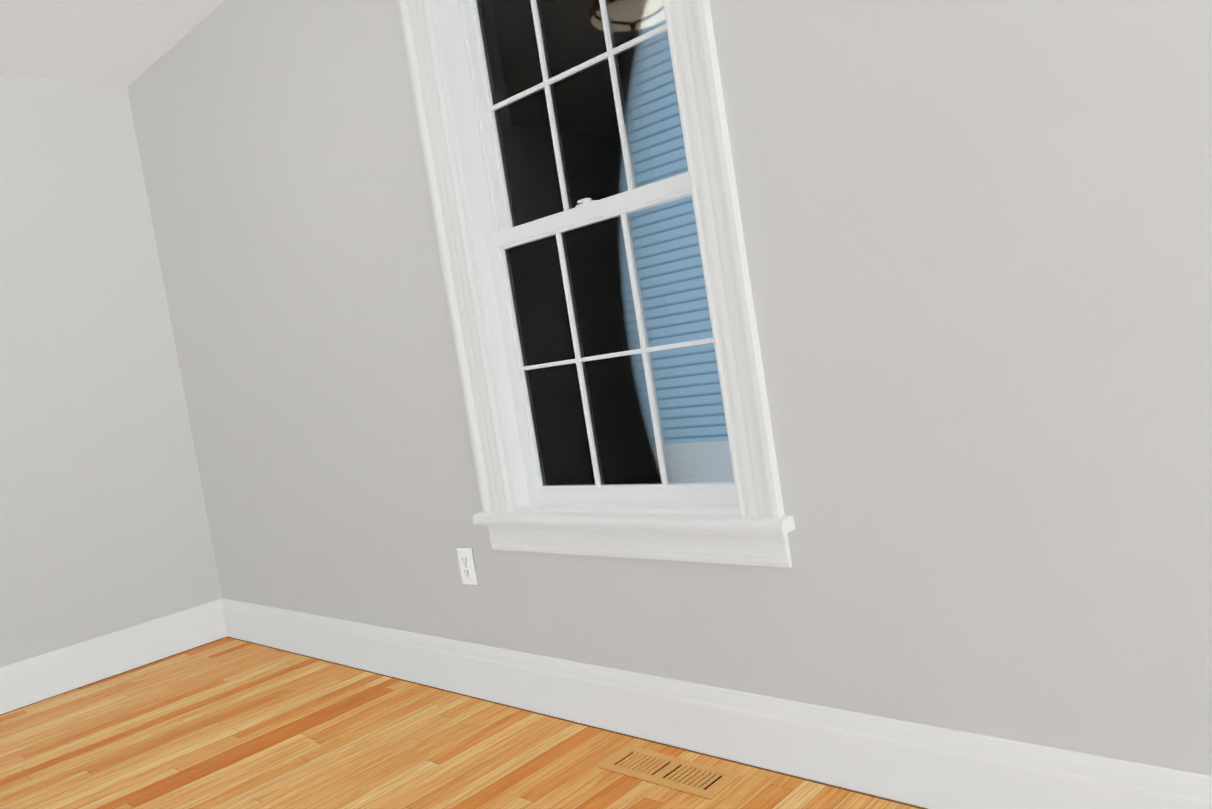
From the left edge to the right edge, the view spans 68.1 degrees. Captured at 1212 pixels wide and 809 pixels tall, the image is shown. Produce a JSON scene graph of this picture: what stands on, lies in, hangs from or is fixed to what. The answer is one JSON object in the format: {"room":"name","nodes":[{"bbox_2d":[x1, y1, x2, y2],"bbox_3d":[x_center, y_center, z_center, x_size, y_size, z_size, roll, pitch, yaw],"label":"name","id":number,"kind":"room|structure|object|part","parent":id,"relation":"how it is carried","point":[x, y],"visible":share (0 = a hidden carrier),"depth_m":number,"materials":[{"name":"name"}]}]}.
{"room":"empty bedroom","nodes":[
{"label":"empty bedroom","id":0,"kind":"room"},
{"bbox_2d":[0,75,221,667],"bbox_3d":[-3.143,0.092,2.883,0.200,2.500,3.800,-6,5,43],"label":"wall","id":1,"kind":"structure","parent":0,"point":[104,527],"depth_m":3.77,"materials":[{"name":"grey paint"}]},
{"bbox_2d":[0,600,223,714],"bbox_3d":[-2.896,1.233,2.864,0.019,0.175,3.360,-6,5,43],"label":"baseboard","id":2,"kind":"structure","parent":1,"relation":"attached to","point":[27,682],"depth_m":3.73,"materials":[{"name":"white paint"}]},
{"bbox_2d":[0,0,224,86],"bbox_3d":[-0.566,-1.476,0.155,7.900,0.120,3.800,-6,5,43],"label":"ceiling","id":3,"kind":"structure","parent":0,"point":[124,43],"depth_m":3.40,"materials":[{"name":"white paint"}]},
{"bbox_2d":[0,637,918,808],"bbox_3d":[-0.159,1.107,0.314,7.900,0.120,3.800,-6,5,43],"label":"floor","id":4,"kind":"structure","parent":0,"point":[227,723],"depth_m":2.64,"materials":[{"name":"brown wood"}]},
{"bbox_2d":[598,745,739,799],"bbox_3d":[0.146,0.881,2.161,0.351,0.007,0.120,-6,5,43],"label":"floor vent","id":5,"kind":"object","parent":4,"relation":"in","point":[687,776],"visible":1,"depth_m":2.15,"materials":[{"name":"brown wood"}]},
{"bbox_2d":[127,0,1211,775],"bbox_3d":[0.923,-0.463,1.467,7.700,2.500,0.200,-6,5,43],"label":"wall","id":6,"kind":"structure","parent":0,"point":[977,234],"depth_m":1.81,"materials":[{"name":"grey paint"}]},
{"bbox_2d":[456,547,478,585],"bbox_3d":[-0.433,0.504,2.789,0.077,0.121,0.009,-6,5,43],"label":"duplex electrical outlet","id":7,"kind":"object","parent":6,"relation":"attached to","point":[465,555],"visible":1,"depth_m":2.78,"materials":[{"name":"white plastic"}]},
{"bbox_2d":[398,0,791,567],"bbox_3d":[-0.049,-0.479,2.327,1.025,1.750,0.191,-6,5,43],"label":"window","id":8,"kind":"structure","parent":6,"relation":"in","point":[589,140],"depth_m":2.38,"materials":[{"name":"white paint"}]},
{"bbox_3d":[-0.067,-0.866,2.320,0.801,0.783,0.035,-6,5,43],"label":"window sash","id":9,"kind":"part","parent":8,"relation":"part of","materials":[{"name":"white wood"}]},
{"bbox_2d":[576,198,596,206],"bbox_3d":[-0.048,-0.523,2.313,0.060,0.018,0.028,-6,5,43],"label":"sash lock","id":10,"kind":"object","parent":8,"relation":"attached to","point":[585,201],"visible":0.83,"depth_m":2.30,"materials":[{"name":"white plastic"}]},
{"bbox_3d":[-0.072,-0.870,2.324,0.706,0.706,0.004,-6,5,43],"label":"sash glass","id":11,"kind":"part","parent":8,"relation":"part of","materials":[{"name":"clear glass"}]},
{"bbox_3d":[0.018,-0.129,2.332,0.801,0.786,0.035,-6,5,43],"label":"window sash","id":12,"kind":"part","parent":8,"relation":"part of","materials":[{"name":"white wood"}]},
{"bbox_3d":[0.014,-0.128,2.337,0.706,0.701,0.004,-6,5,43],"label":"sash glass","id":13,"kind":"part","parent":8,"relation":"part of","materials":[{"name":"clear glass"}]},
{"bbox_3d":[0.028,0.353,2.321,1.025,0.085,0.018,-6,5,43],"label":"window apron","id":14,"kind":"part","parent":8,"relation":"part of","materials":[{"name":"white wood"}]},
{"bbox_2d":[472,511,794,533],"bbox_3d":[0.028,0.295,2.327,1.069,0.030,0.112,-6,5,43],"label":"window sill","id":15,"kind":"structure","parent":6,"relation":"attached to","point":[710,523],"depth_m":2.20,"materials":[{"name":"white paint"}]},
{"bbox_2d":[216,598,1211,808],"bbox_3d":[0.958,0.707,1.527,7.500,0.175,0.019,-6,5,43],"label":"baseboard","id":16,"kind":"structure","parent":6,"relation":"attached to","point":[920,766],"depth_m":2.09,"materials":[{"name":"white paint"}]},
{"label":"outside","id":17,"kind":"structure","parent":0,"visible":0},
{"bbox_2d":[635,6,734,482],"bbox_3d":[11.735,-3.382,18.714,60.000,15.200,39.400,-6,5,43],"label":"siding","id":18,"kind":"structure","parent":17,"point":[711,382],"depth_m":8.94,"materials":[{"name":"blue"}]}
]}

